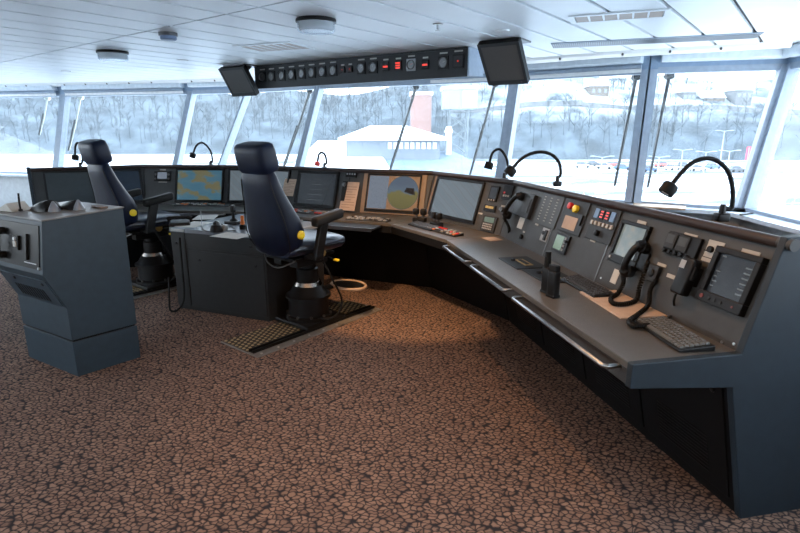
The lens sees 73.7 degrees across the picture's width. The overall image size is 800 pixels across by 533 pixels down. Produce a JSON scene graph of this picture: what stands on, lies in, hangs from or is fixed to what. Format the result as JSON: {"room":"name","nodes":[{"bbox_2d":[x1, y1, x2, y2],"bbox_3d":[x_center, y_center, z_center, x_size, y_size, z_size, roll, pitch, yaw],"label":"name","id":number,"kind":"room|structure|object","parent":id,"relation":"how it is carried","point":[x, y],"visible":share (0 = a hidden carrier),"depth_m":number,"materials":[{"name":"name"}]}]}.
{"room":"control cabin","nodes":[
{"label":"control cabin","id":0,"kind":"room"},
{"bbox_2d":[0,176,796,235],"bbox_3d":[-0.574,-0.027,4.559,4.884,0.900,15.408,-13,19,-40],"label":"wall","id":1,"kind":"structure","parent":0,"point":[10,186],"depth_m":7.95,"materials":[{"name":"paint"}]},
{"bbox_2d":[0,93,61,173],"bbox_3d":[-6.246,-1.990,8.050,2.833,1.170,0.331,3,15,12],"label":"window","id":2,"kind":"structure","parent":1,"relation":"in","point":[59,95],"depth_m":7.73,"materials":[{"name":"glass"}]},
{"bbox_2d":[0,85,56,96],"bbox_3d":[-5.867,-2.581,7.838,1.897,0.160,0.100,3,15,12],"label":"roller blind","id":3,"kind":"object","parent":2,"relation":"attached to","point":[46,90],"visible":0.95,"depth_m":7.70,"materials":[{"name":"fabric"}]},
{"bbox_2d":[38,97,50,134],"bbox_3d":[-5.275,-2.243,7.912,0.237,0.564,0.089,-9,17,-32],"label":"windshield wiper","id":4,"kind":"object","parent":2,"relation":"attached to","point":[47,99],"depth_m":7.89,"materials":[{"name":"black plastic"}]},
{"bbox_2d":[55,90,189,166],"bbox_3d":[-3.921,-1.840,7.461,2.213,1.170,0.427,4,15,14],"label":"window","id":5,"kind":"structure","parent":1,"relation":"in","point":[65,106],"depth_m":7.69,"materials":[{"name":"white metal"}]},
{"bbox_2d":[68,97,83,150],"bbox_3d":[-4.736,-2.096,7.789,0.312,0.788,0.088,-9,17,-32],"label":"windshield wiper","id":6,"kind":"object","parent":5,"relation":"attached to","point":[79,98],"depth_m":7.77,"materials":[{"name":"grey metal"}]},
{"bbox_2d":[61,83,183,95],"bbox_3d":[-3.847,-2.460,7.363,1.928,0.160,0.100,4,15,14],"label":"roller blind","id":7,"kind":"object","parent":5,"relation":"attached to","point":[161,88],"visible":0.95,"depth_m":7.33,"materials":[{"name":"fabric"}]},
{"bbox_2d":[175,89,242,164],"bbox_3d":[-2.521,-1.734,7.044,1.030,1.170,0.512,5,15,18],"label":"window","id":8,"kind":"structure","parent":1,"relation":"in","point":[192,94],"depth_m":7.16,"materials":[{"name":"white metal"}]},
{"bbox_2d":[218,86,316,165],"bbox_3d":[-1.650,-1.632,6.647,1.435,1.170,0.560,8,16,28],"label":"window","id":9,"kind":"structure","parent":1,"relation":"in","point":[245,100],"depth_m":6.88,"materials":[{"name":"white metal"}]},
{"bbox_2d":[283,90,312,165],"bbox_3d":[-1.265,-1.652,6.503,0.491,1.013,0.088,-9,17,-31],"label":"windshield wiper","id":10,"kind":"object","parent":9,"relation":"attached to","point":[309,92],"depth_m":6.48,"materials":[{"name":"grey metal"}]},
{"bbox_2d":[0,173,799,233],"bbox_3d":[-0.627,-0.466,4.397,4.983,0.030,15.370,-12,19,-40],"label":"trim","id":11,"kind":"structure","parent":1,"relation":"attached to","point":[783,225],"depth_m":3.97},
{"bbox_2d":[297,80,513,177],"bbox_3d":[-0.030,-1.426,5.836,2.489,1.170,0.470,6,16,24],"label":"window","id":12,"kind":"structure","parent":1,"relation":"in","point":[320,89],"depth_m":5.93,"materials":[{"name":"white metal"}]},
{"bbox_2d":[389,86,418,168],"bbox_3d":[0.023,-1.497,5.893,0.455,1.013,0.088,-9,17,-32],"label":"window wiper","id":13,"kind":"object","parent":12,"relation":"attached to","point":[415,88],"depth_m":5.87,"materials":[{"name":"grey metal"}]},
{"bbox_2d":[469,85,497,174],"bbox_3d":[0.845,-1.402,5.522,0.424,1.013,0.090,-10,18,-35],"label":"window wiper","id":14,"kind":"object","parent":12,"relation":"attached to","point":[493,86],"depth_m":5.50,"materials":[{"name":"grey metal"}]},
{"bbox_2d":[500,69,649,202],"bbox_3d":[1.576,-1.205,4.971,1.268,1.170,0.422,10,18,35],"label":"window","id":15,"kind":"structure","parent":1,"relation":"in","point":[644,74],"depth_m":4.67,"materials":[{"name":"white metal"}]},
{"bbox_2d":[527,56,643,78],"bbox_3d":[1.647,-1.820,4.854,1.040,0.160,0.100,10,18,35],"label":"roller blind","id":16,"kind":"object","parent":15,"relation":"attached to","point":[622,63],"visible":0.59,"depth_m":4.81,"materials":[{"name":"fabric"}]},
{"bbox_2d":[613,75,639,185],"bbox_3d":[2.024,-1.232,4.805,0.311,0.990,0.091,-12,18,-38],"label":"window wiper","id":17,"kind":"object","parent":15,"relation":"attached to","point":[634,78],"depth_m":4.78,"materials":[{"name":"black plastic"}]},
{"bbox_2d":[633,203,685,209],"bbox_3d":[2.163,-0.502,4.457,0.400,0.012,0.200,8,16,28],"label":"trim","id":18,"kind":"structure","parent":1,"relation":"attached to","point":[658,206],"depth_m":4.41,"materials":[{"name":"white metal"}]},
{"bbox_2d":[633,63,786,209],"bbox_3d":[2.580,-1.066,4.426,1.095,1.170,0.501,4,15,16],"label":"window","id":19,"kind":"structure","parent":1,"relation":"in","point":[780,69],"depth_m":4.42,"materials":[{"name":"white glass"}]},
{"bbox_2d":[646,74,674,187],"bbox_3d":[2.284,-1.196,4.666,0.091,0.990,0.332,9,17,32],"label":"window wiper","id":20,"kind":"object","parent":19,"relation":"attached to","point":[667,77],"depth_m":4.66,"materials":[{"name":"black metal"}]},
{"bbox_2d":[739,61,799,223],"bbox_3d":[2.960,-0.830,3.500,0.495,1.170,1.995,0,14,0],"label":"window","id":21,"kind":"structure","parent":1,"relation":"in","point":[792,72],"depth_m":4.24,"materials":[{"name":"clear glass"}]},
{"bbox_2d":[0,265,799,532],"bbox_3d":[-2.400,0.812,3.251,11.600,0.080,12.500,0,14,0],"label":"floor","id":22,"kind":"structure","parent":0,"point":[429,411],"depth_m":2.76,"materials":[{"name":"carpet"}]},
{"bbox_2d":[0,201,140,376],"bbox_3d":[-2.254,0.133,3.600,0.708,1.064,0.523,8,17,30],"label":"stand","id":23,"kind":"object","parent":22,"relation":"on","point":[69,272],"visible":0.98,"depth_m":3.45,"materials":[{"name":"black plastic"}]},
{"bbox_2d":[0,227,6,257],"bbox_3d":[-2.535,-0.151,3.385,0.048,0.202,0.069,10,17,34],"label":"handset","id":24,"kind":"object","parent":23,"relation":"attached to","point":[3,254],"visible":1,"depth_m":3.38,"materials":[{"name":"black plastic"}]},
{"bbox_2d":[0,201,30,211],"bbox_3d":[-2.555,-0.401,3.522,0.180,0.055,0.120,7,16,24],"label":"folded card","id":25,"kind":"object","parent":23,"relation":"on","point":[9,207],"visible":0.9,"depth_m":3.48,"materials":[{"name":"white paper"}]},
{"bbox_2d":[12,235,19,249],"bbox_3d":[-2.387,-0.149,3.318,0.062,0.091,0.025,8,17,30],"label":"socket","id":26,"kind":"object","parent":23,"relation":"attached to","point":[15,238],"depth_m":3.30,"materials":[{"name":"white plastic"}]},
{"bbox_2d":[30,200,62,211],"bbox_3d":[-2.294,-0.400,3.468,0.256,0.070,0.140,8,16,29],"label":"lever","id":27,"kind":"object","parent":23,"relation":"on","point":[48,205],"visible":1,"depth_m":3.41,"materials":[{"name":"black plastic"}]},
{"bbox_2d":[61,200,84,210],"bbox_3d":[-2.137,-0.411,3.490,0.226,0.066,0.100,8,16,29],"label":"lever","id":28,"kind":"object","parent":23,"relation":"on","point":[76,205],"visible":0.98,"depth_m":3.44,"materials":[{"name":"black plastic"}]},
{"bbox_2d":[26,165,145,266],"bbox_3d":[-3.306,-0.513,5.889,1.192,1.185,1.016,-9,17,-32],"label":"console","id":29,"kind":"object","parent":22,"relation":"on","point":[58,184],"visible":0.18,"depth_m":5.72,"materials":[{"name":"metal"}]},
{"bbox_2d":[71,142,82,166],"bbox_3d":[-3.492,-1.196,5.773,0.127,0.298,0.072,0,14,0],"label":"gooseneck lamp","id":30,"kind":"object","parent":29,"relation":"on","point":[74,156],"visible":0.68,"depth_m":5.75,"materials":[{"name":"black plastic"}]},
{"bbox_2d":[132,284,176,298],"bbox_3d":[-2.500,0.200,5.434,0.460,0.028,1.340,11,18,38],"label":"track","id":31,"kind":"object","parent":22,"relation":"on","point":[138,292],"visible":0.04,"depth_m":5.27,"materials":[{"name":"brown"}]},
{"bbox_2d":[78,139,180,290],"bbox_3d":[-2.509,-0.528,5.303,0.710,1.447,1.015,11,18,38],"label":"chair","id":32,"kind":"object","parent":31,"relation":"on","point":[154,266],"visible":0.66,"depth_m":5.02,"materials":[{"name":"black leather"}]},
{"bbox_2d":[138,165,244,264],"bbox_3d":[-2.248,-0.545,6.036,1.521,1.175,1.000,0,14,0],"label":"console","id":33,"kind":"object","parent":22,"relation":"on","point":[210,189],"visible":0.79,"depth_m":6.02,"materials":[{"name":"metal"}]},
{"bbox_2d":[138,204,243,213],"bbox_3d":[-2.262,-0.631,5.812,1.306,0.028,0.483,1,14,3],"label":"countertop","id":34,"kind":"structure","parent":33,"relation":"on","point":[163,207],"depth_m":5.65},
{"bbox_2d":[189,142,213,164],"bbox_3d":[-2.274,-1.275,6.093,0.273,0.293,0.072,0,14,0],"label":"gooseneck lamp","id":35,"kind":"object","parent":33,"relation":"on","point":[192,154],"visible":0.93,"depth_m":6.07,"materials":[{"name":"black plastic"}]},
{"bbox_2d":[169,214,323,321],"bbox_3d":[-1.384,-0.072,4.836,1.070,0.850,0.894,9,17,31],"label":"control console","id":36,"kind":"object","parent":22,"relation":"on","point":[226,276],"depth_m":4.53,"materials":[{"name":"black plastic"}]},
{"bbox_2d":[168,237,184,311],"bbox_3d":[-1.967,0.076,4.634,0.161,0.656,0.088,2,15,10],"label":"power cable","id":37,"kind":"object","parent":36,"relation":"attached to","point":[180,247],"visible":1,"depth_m":4.68,"materials":[{"name":"black rubber"}]},
{"bbox_2d":[166,215,191,226],"bbox_3d":[-1.961,-0.411,4.741,0.217,0.086,0.116,-5,15,-19],"label":"telephone","id":38,"kind":"object","parent":36,"relation":"on","point":[184,220],"visible":1,"depth_m":4.72,"materials":[{"name":"black plastic"}]},
{"bbox_2d":[174,221,211,227],"bbox_3d":[-1.846,-0.378,4.776,0.200,0.001,0.280,4,15,15],"label":"paper sheet","id":39,"kind":"object","parent":36,"relation":"on","point":[193,224],"visible":0.8,"depth_m":4.76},
{"bbox_2d":[192,215,217,219],"bbox_3d":[-1.879,-0.477,5.160,0.200,0.001,0.280,-2,14,-8],"label":"paper sheet","id":40,"kind":"object","parent":36,"relation":"on","point":[204,217],"visible":1,"depth_m":5.14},
{"bbox_2d":[210,221,228,232],"bbox_3d":[-1.514,-0.336,4.433,0.136,0.091,0.116,2,15,10],"label":"trackball","id":41,"kind":"object","parent":36,"relation":"on","point":[216,227],"visible":1,"depth_m":4.40,"materials":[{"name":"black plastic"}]},
{"bbox_2d":[211,232,249,238],"bbox_3d":[-1.341,-0.247,4.254,0.280,0.001,0.200,7,16,24],"label":"paper sheet","id":42,"kind":"object","parent":36,"relation":"on","point":[230,235],"visible":0.91,"depth_m":4.25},
{"bbox_2d":[224,205,240,224],"bbox_3d":[-1.496,-0.465,4.781,0.130,0.170,0.110,5,15,19],"label":"joystick","id":43,"kind":"object","parent":36,"relation":"on","point":[233,221],"visible":0.86,"depth_m":4.75,"materials":[{"name":"black plastic"}]},
{"bbox_2d":[235,166,356,277],"bbox_3d":[-1.099,-0.469,5.738,1.333,1.175,0.932,7,16,26],"label":"console","id":44,"kind":"object","parent":22,"relation":"on","point":[318,190],"visible":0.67,"depth_m":5.65,"materials":[{"name":"metal"}]},
{"bbox_2d":[235,208,343,220],"bbox_3d":[-1.174,-0.561,5.539,1.183,0.028,0.483,7,16,26],"label":"countertop","id":45,"kind":"structure","parent":44,"relation":"on","point":[302,216],"depth_m":5.31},
{"bbox_2d":[283,179,296,195],"bbox_3d":[-1.204,-0.858,5.784,0.157,0.175,0.084,7,16,26],"label":"paper sheet","id":46,"kind":"object","parent":44,"relation":"attached to","point":[288,189],"visible":0.91,"depth_m":5.78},
{"bbox_2d":[314,151,327,166],"bbox_3d":[-0.847,-1.129,5.711,0.143,0.200,0.060,0,14,0],"label":"gooseneck lamp","id":47,"kind":"object","parent":44,"relation":"on","point":[317,163],"visible":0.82,"depth_m":5.69,"materials":[{"name":"black plastic"}]},
{"bbox_2d":[221,299,382,357],"bbox_3d":[-0.755,0.467,4.387,0.460,0.028,1.340,11,18,38],"label":"track","id":48,"kind":"object","parent":22,"relation":"on","point":[263,341],"visible":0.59,"depth_m":4.17,"materials":[{"name":"brown"}]},
{"bbox_2d":[234,141,366,330],"bbox_3d":[-0.764,-0.261,4.256,0.710,1.447,1.015,11,18,38],"label":"chair","id":49,"kind":"object","parent":48,"relation":"on","point":[276,230],"visible":1,"depth_m":3.96,"materials":[{"name":"leather"}]},
{"bbox_2d":[328,168,433,287],"bbox_3d":[-0.160,-0.335,5.210,0.987,1.175,1.158,6,16,24],"label":"console","id":50,"kind":"object","parent":22,"relation":"on","point":[385,197],"visible":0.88,"depth_m":5.35,"materials":[{"name":"black plastic"}]},
{"bbox_2d":[339,182,359,210],"bbox_3d":[-0.517,-0.717,5.439,0.184,0.278,0.116,7,16,26],"label":"paper sheet","id":51,"kind":"object","parent":50,"relation":"on","point":[349,203],"visible":0.98,"depth_m":5.43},
{"bbox_2d":[328,222,381,231],"bbox_3d":[-0.427,-0.376,4.873,0.611,0.030,0.518,0,14,0],"label":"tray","id":52,"kind":"object","parent":50,"relation":"on","point":[352,226],"depth_m":4.78,"materials":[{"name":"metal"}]},
{"bbox_2d":[333,212,414,226],"bbox_3d":[-0.252,-0.454,5.118,0.886,0.028,0.483,6,15,22],"label":"countertop","id":53,"kind":"structure","parent":50,"relation":"on","point":[394,218],"depth_m":5.07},
{"bbox_2d":[391,171,515,320],"bbox_3d":[0.485,-0.220,4.759,0.893,1.175,1.282,-8,17,-30],"label":"console","id":54,"kind":"object","parent":22,"relation":"on","point":[471,206],"visible":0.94,"depth_m":4.66,"materials":[{"name":"black plastic"}]},
{"bbox_2d":[412,208,426,222],"bbox_3d":[0.180,-0.468,4.861,0.130,0.125,0.070,6,15,22],"label":"lever","id":55,"kind":"object","parent":54,"relation":"on","point":[423,211],"visible":0.98,"depth_m":4.84,"materials":[{"name":"black plastic"}]},
{"bbox_2d":[408,221,438,230],"bbox_3d":[0.207,-0.352,4.596,0.110,0.031,0.360,-8,17,-30],"label":"keyboard","id":56,"kind":"object","parent":54,"relation":"on","point":[422,225],"visible":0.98,"depth_m":4.57,"materials":[{"name":"black plastic"}]},
{"bbox_2d":[430,211,443,226],"bbox_3d":[0.319,-0.409,4.631,0.070,0.125,0.130,-8,17,-30],"label":"lever","id":57,"kind":"object","parent":54,"relation":"on","point":[435,215],"visible":0.88,"depth_m":4.60,"materials":[{"name":"black plastic"}]},
{"bbox_2d":[391,217,498,242],"bbox_3d":[0.326,-0.321,4.596,0.483,0.028,1.081,-8,17,-30],"label":"countertop","id":58,"kind":"structure","parent":54,"relation":"on","point":[468,232],"depth_m":4.42,"materials":[{"name":"laminate"}]},
{"bbox_2d":[484,148,508,178],"bbox_3d":[0.788,-0.824,4.348,0.206,0.280,0.072,0,14,0],"label":"gooseneck lamp","id":59,"kind":"object","parent":54,"relation":"on","point":[488,164],"visible":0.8,"depth_m":4.32,"materials":[{"name":"black plastic"}]},
{"bbox_2d":[442,180,799,518],"bbox_3d":[0.991,0.184,3.156,1.077,1.185,2.462,-4,15,-14],"label":"console","id":60,"kind":"object","parent":22,"relation":"on","point":[728,415],"visible":0.97,"depth_m":2.24,"materials":[{"name":"metal"}]},
{"bbox_2d":[482,237,501,240],"bbox_3d":[0.710,-0.213,4.111,0.110,0.002,0.140,-5,15,-20],"label":"note card","id":61,"kind":"object","parent":60,"relation":"on","point":[486,238],"visible":1,"depth_m":4.12,"materials":[{"name":"beige paper"}]},
{"bbox_2d":[502,192,524,232],"bbox_3d":[0.856,-0.396,4.048,0.153,0.356,0.164,0,14,0],"label":"telephone handset","id":62,"kind":"object","parent":60,"relation":"on","point":[519,196],"visible":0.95,"depth_m":4.04,"materials":[{"name":"black plastic"}]},
{"bbox_2d":[504,150,561,186],"bbox_3d":[1.017,-0.748,4.067,0.446,0.272,0.084,0,14,0],"label":"gooseneck lamp","id":63,"kind":"object","parent":60,"relation":"on","point":[510,170],"visible":1,"depth_m":4.04,"materials":[{"name":"black plastic"}]},
{"bbox_2d":[539,228,549,242],"bbox_3d":[0.972,-0.212,3.582,0.032,0.086,0.090,-3,15,-11],"label":"switch plate","id":64,"kind":"object","parent":60,"relation":"attached to","point":[544,236],"depth_m":3.56,"materials":[{"name":"silver plastic"}]},
{"bbox_2d":[540,251,550,293],"bbox_3d":[0.757,0.030,2.726,0.046,0.215,0.058,-7,16,-26],"label":"radio","id":65,"kind":"object","parent":60,"relation":"on","point":[547,261],"visible":0.64,"depth_m":2.71,"materials":[{"name":"black plastic"}]},
{"bbox_2d":[546,264,560,298],"bbox_3d":[0.766,0.073,2.658,0.046,0.165,0.058,-7,16,-26],"label":"radio","id":66,"kind":"object","parent":60,"relation":"on","point":[553,283],"visible":1,"depth_m":2.64,"materials":[{"name":"black plastic"}]},
{"bbox_2d":[560,274,612,297],"bbox_3d":[0.985,0.101,2.818,0.120,0.031,0.360,-2,15,-9],"label":"keyboard","id":67,"kind":"object","parent":60,"relation":"on","point":[579,282],"visible":1,"depth_m":2.78,"materials":[{"name":"black plastic"}]},
{"bbox_2d":[447,235,734,367],"bbox_3d":[0.819,0.061,3.097,0.483,0.028,2.360,-3,15,-11],"label":"countertop","id":68,"kind":"structure","parent":60,"relation":"on","point":[611,334],"depth_m":2.48,"materials":[{"name":"laminate"}]},
{"bbox_2d":[580,290,666,318],"bbox_3d":[1.070,0.176,2.569,0.240,0.009,0.400,-2,14,-8],"label":"booklet","id":69,"kind":"object","parent":60,"relation":"on","point":[625,312],"visible":0.43,"depth_m":2.50,"materials":[{"name":"beige paper"}]},
{"bbox_2d":[608,240,650,306],"bbox_3d":[1.107,0.024,2.572,0.138,0.291,0.303,12,18,38],"label":"telephone handset","id":70,"kind":"object","parent":60,"relation":"attached to","point":[640,246],"visible":1,"depth_m":2.59,"materials":[{"name":"black plastic"}]},
{"bbox_2d":[607,219,652,266],"bbox_3d":[1.179,-0.116,2.741,0.134,0.220,0.242,0,14,0],"label":"monitor","id":71,"kind":"object","parent":60,"relation":"on","point":[630,231],"depth_m":2.76,"materials":[{"name":"black plastic"}]},
{"bbox_2d":[626,279,657,328],"bbox_3d":[1.075,0.158,2.367,0.096,0.138,0.375,8,16,27],"label":"coiled cord","id":72,"kind":"object","parent":60,"relation":"hanging from","point":[646,307],"visible":1,"depth_m":2.38,"materials":[{"name":"plastic"}]},
{"bbox_2d":[647,269,653,276],"bbox_3d":[1.184,0.029,2.519,0.018,0.036,0.036,-3,15,-11],"label":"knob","id":73,"kind":"object","parent":60,"relation":"attached to","point":[650,272],"depth_m":2.51,"materials":[{"name":"black plastic"}]},
{"bbox_2d":[634,316,714,351],"bbox_3d":[1.103,0.267,2.165,0.145,0.031,0.330,-1,14,-6],"label":"keyboard","id":74,"kind":"object","parent":60,"relation":"on","point":[668,331],"visible":0.99,"depth_m":2.11,"materials":[{"name":"black plastic"}]},
{"bbox_2d":[668,256,703,318],"bbox_3d":[1.221,0.101,2.294,0.113,0.283,0.192,13,19,42],"label":"microphone","id":75,"kind":"object","parent":60,"relation":"attached to","point":[689,273],"visible":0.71,"depth_m":2.26,"materials":[{"name":"black plastic"}]},
{"bbox_2d":[658,156,734,221],"bbox_3d":[1.390,-0.361,2.486,0.361,0.303,0.072,0,14,0],"label":"gooseneck lamp","id":76,"kind":"object","parent":60,"relation":"on","point":[668,188],"visible":1,"depth_m":2.47,"materials":[{"name":"black plastic"}]},
{"bbox_2d":[703,243,719,257],"bbox_3d":[1.311,-0.066,2.244,0.024,0.059,0.060,-3,15,-11],"label":"switch","id":77,"kind":"object","parent":60,"relation":"attached to","point":[709,249],"depth_m":2.24,"materials":[{"name":"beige plastic"}]},
{"bbox_2d":[0,0,799,83],"bbox_3d":[-2.400,-1.417,2.683,11.600,0.120,12.500,0,14,0],"label":"ceiling","id":78,"kind":"structure","parent":0,"point":[40,39],"depth_m":3.51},
{"bbox_2d":[96,49,128,59],"bbox_3d":[-2.437,-1.786,4.527,0.250,0.074,0.250,0,14,0],"label":"ceiling light","id":79,"kind":"object","parent":78,"relation":"attached to","point":[106,54],"visible":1,"depth_m":4.44,"materials":[{"name":"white plastic"}]},
{"bbox_2d":[158,31,177,40],"bbox_3d":[-1.594,-1.580,3.668,0.124,0.050,0.124,0,14,0],"label":"smoke detector","id":80,"kind":"object","parent":78,"relation":"attached to","point":[164,35],"visible":1,"depth_m":3.63,"materials":[{"name":"plastic"}]},
{"bbox_2d":[218,63,259,96],"bbox_3d":[-1.643,-1.924,5.525,0.370,0.301,0.271,9,17,32],"label":"monitor","id":81,"kind":"object","parent":78,"relation":"hanging from","point":[238,79],"visible":0.99,"depth_m":5.47,"materials":[{"name":"black plastic"}]},
{"bbox_2d":[232,41,314,51],"bbox_3d":[-1.004,-1.756,4.264,0.538,0.012,0.360,6,15,22],"label":"ceiling vent","id":82,"kind":"object","parent":78,"relation":"in","point":[288,45],"visible":0.99,"depth_m":4.23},
{"bbox_2d":[295,15,335,32],"bbox_3d":[-0.507,-1.455,3.226,0.244,0.074,0.244,0,14,0],"label":"ceiling light","id":83,"kind":"object","parent":78,"relation":"attached to","point":[307,23],"visible":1,"depth_m":3.15,"materials":[{"name":"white plastic"}]},
{"bbox_2d":[254,47,483,88],"bbox_3d":[-0.414,-1.823,4.997,2.460,0.225,0.319,9,17,32],"label":"console","id":84,"kind":"object","parent":78,"relation":"hanging from","point":[459,61],"visible":1,"depth_m":4.72,"materials":[{"name":"black plastic"}]},
{"bbox_2d":[0,40,792,86],"bbox_3d":[-2.374,-2.308,6.502,11.800,0.040,0.922,6,15,21],"label":"trim","id":85,"kind":"structure","parent":78,"relation":"attached to","point":[774,44],"depth_m":4.54,"materials":[{"name":"metal"}]},
{"bbox_2d":[477,37,530,85],"bbox_3d":[0.782,-1.534,4.005,0.325,0.306,0.284,9,17,32],"label":"monitor","id":86,"kind":"object","parent":78,"relation":"hanging from","point":[503,60],"visible":1,"depth_m":3.97,"materials":[{"name":"black plastic"}]},
{"bbox_2d":[568,7,671,23],"bbox_3d":[1.275,-1.463,3.115,0.543,0.012,0.230,6,15,21],"label":"ceiling vent","id":87,"kind":"object","parent":78,"relation":"in","point":[650,13],"visible":1,"depth_m":3.10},
{"bbox_2d":[551,32,763,47],"bbox_3d":[1.858,-1.679,3.970,1.404,0.011,0.250,5,15,19],"label":"rail","id":88,"kind":"object","parent":78,"relation":"in","point":[753,35],"visible":1,"depth_m":3.92,"materials":[{"name":"metal"}]},
{"bbox_2d":[2,55,799,93],"bbox_3d":[-0.339,-1.742,4.305,5.235,0.250,15.932,-13,19,-41],"label":"trim","id":89,"kind":"structure","parent":0,"point":[650,62],"depth_m":4.52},
{"bbox_2d":[187,82,226,86],"bbox_3d":[-2.418,-2.398,6.968,0.797,0.085,0.100,5,15,18],"label":"roller blind","id":90,"kind":"object","parent":89,"relation":"attached to","point":[200,84],"visible":0.55,"depth_m":6.97,"materials":[{"name":"fabric"}]},
{"bbox_2d":[430,69,486,82],"bbox_3d":[0.667,-1.969,5.438,0.772,0.160,0.100,7,16,25],"label":"roller blind","id":91,"kind":"object","parent":89,"relation":"attached to","point":[474,78],"visible":0.24,"depth_m":5.47,"materials":[{"name":"fabric"}]},
{"bbox_2d":[660,48,788,62],"bbox_3d":[2.644,-1.733,4.358,0.919,0.085,0.100,4,15,16],"label":"roller blind","id":92,"kind":"object","parent":89,"relation":"attached to","point":[777,53],"visible":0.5,"depth_m":4.32,"materials":[{"name":"fabric"}]},
{"bbox_2d":[783,43,799,56],"bbox_3d":[3.051,-1.484,3.385,0.100,0.085,1.692,0,14,1],"label":"roller blind","id":93,"kind":"object","parent":89,"relation":"attached to","point":[794,50],"visible":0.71,"depth_m":4.11,"materials":[{"name":"fabric"}]},
{"label":"outside","id":94,"kind":"structure","parent":0,"visible":0},
{"bbox_2d":[0,158,799,217],"bbox_3d":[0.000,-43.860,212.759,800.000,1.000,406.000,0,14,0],"label":"ground","id":95,"kind":"structure","parent":94,"point":[781,192],"depth_m":114.40,"materials":[{"name":"snow"}]},
{"bbox_2d":[0,154,296,157],"bbox_3d":[-180.000,-40.327,194.444,300.000,1.200,9.480,0,14,0],"label":"snow bank","id":96,"kind":"object","parent":95,"relation":"on","point":[1,155],"visible":0.41,"depth_m":190.79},
{"bbox_2d":[292,126,495,176],"bbox_3d":[-0.633,-12.314,66.519,23.871,10.105,19.000,0,14,0],"label":"building","id":97,"kind":"structure","parent":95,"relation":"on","point":[370,147],"depth_m":61.43,"materials":[{"name":"white painted wall"},{"name":"snow"},{"name":"glass"}]},
{"bbox_2d":[409,92,432,132],"bbox_3d":[4.575,-29.521,118.892,5.033,17.579,5.600,0,14,0],"label":"brick tower","id":98,"kind":"structure","parent":95,"relation":"on","point":[420,112],"depth_m":115.30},
{"bbox_2d":[440,86,478,157],"bbox_3d":[11.845,-27.332,109.646,7.015,18.037,6.600,0,14,0],"label":"tower","id":99,"kind":"structure","parent":95,"relation":"on","point":[453,97],"depth_m":105.26,"materials":[{"name":"snow"},{"name":"white painted metal"}]},
{"bbox_2d":[574,162,590,167],"bbox_3d":[48.011,-26.690,140.422,4.200,1.442,1.760,3,15,13],"label":"car","id":100,"kind":"object","parent":95,"relation":"on","point":[578,164],"visible":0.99,"depth_m":139.72,"materials":[{"name":"white metal"}]},
{"bbox_2d":[595,163,612,168],"bbox_3d":[52.411,-25.756,136.757,4.200,1.442,1.760,8,16,28],"label":"car","id":101,"kind":"object","parent":95,"relation":"on","point":[604,165],"visible":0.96,"depth_m":136.12,"materials":[{"name":"white metal"}]},
{"bbox_2d":[654,161,667,166],"bbox_3d":[71.015,-27.676,144.289,4.200,1.442,1.760,-6,15,-21],"label":"car","id":102,"kind":"object","parent":95,"relation":"on","point":[661,163],"visible":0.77,"depth_m":143.49,"materials":[{"name":"white metal"}]},
{"bbox_2d":[664,164,679,169],"bbox_3d":[68.106,-24.869,133.278,4.200,1.442,1.760,-8,16,-29],"label":"car","id":103,"kind":"object","parent":95,"relation":"on","point":[668,166],"visible":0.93,"depth_m":132.42,"materials":[{"name":"white metal"}]},
{"bbox_2d":[688,165,707,170],"bbox_3d":[72.523,-24.026,129.971,4.200,1.442,1.760,0,14,2],"label":"car","id":104,"kind":"object","parent":95,"relation":"on","point":[693,167],"visible":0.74,"depth_m":129.19,"materials":[{"name":"white metal"}]},
{"bbox_2d":[705,163,720,168],"bbox_3d":[80.158,-25.756,136.757,4.200,1.442,1.760,-5,15,-18],"label":"car","id":105,"kind":"object","parent":95,"relation":"on","point":[708,165],"visible":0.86,"depth_m":135.92,"materials":[{"name":"white metal"}]},
{"bbox_2d":[728,166,744,171],"bbox_3d":[80.063,-23.224,126.824,4.200,1.442,1.760,-1,14,-4],"label":"car","id":106,"kind":"object","parent":95,"relation":"on","point":[732,168],"visible":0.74,"depth_m":126.01,"materials":[{"name":"white metal"}]},
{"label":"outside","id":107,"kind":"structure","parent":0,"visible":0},
{"bbox_2d":[0,75,799,160],"bbox_3d":[-20.000,-64.639,216.244,620.000,37.548,135.420,0,14,0],"label":"hill","id":108,"kind":"structure","parent":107,"point":[569,145],"depth_m":202.01,"materials":[{"name":"snow"}]},
{"bbox_2d":[0,72,799,150],"bbox_3d":[-16.565,-67.412,206.329,571.704,44.234,109.012,0,14,0],"label":"forest","id":109,"kind":"object","parent":108,"relation":"on","point":[254,98],"visible":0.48,"depth_m":204.24,"materials":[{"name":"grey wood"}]},
{"bbox_2d":[552,85,569,91],"bbox_3d":[66.006,-69.180,221.785,6.380,12.000,8.800,0,14,0],"label":"house","id":110,"kind":"structure","parent":108,"relation":"on","point":[558,88],"depth_m":218.48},
{"bbox_2d":[583,79,610,95],"bbox_3d":[80.204,-70.174,218.435,8.240,12.600,8.800,0,14,0],"label":"house","id":111,"kind":"structure","parent":108,"relation":"on","point":[600,87],"depth_m":214.46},
{"bbox_2d":[451,99,799,114],"bbox_3d":[155.000,-59.166,198.073,270.000,7.098,38.900,0,14,0],"label":"road","id":112,"kind":"structure","parent":108,"relation":"on","point":[525,104],"depth_m":203.84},
{"bbox_2d":[674,85,697,99],"bbox_3d":[113.495,-65.792,213.360,5.760,13.200,8.800,0,14,0],"label":"house","id":113,"kind":"structure","parent":108,"relation":"on","point":[683,91],"depth_m":209.34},
{"bbox_2d":[698,90,725,101],"bbox_3d":[122.300,-63.295,210.901,7.620,12.000,8.800,0,14,0],"label":"house","id":114,"kind":"structure","parent":108,"relation":"on","point":[721,97],"depth_m":207.51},
{"bbox_2d":[724,82,754,105],"bbox_3d":[131.204,-64.914,207.392,7.000,12.600,8.800,0,14,0],"label":"house","id":115,"kind":"structure","parent":108,"relation":"on","point":[735,92],"depth_m":203.89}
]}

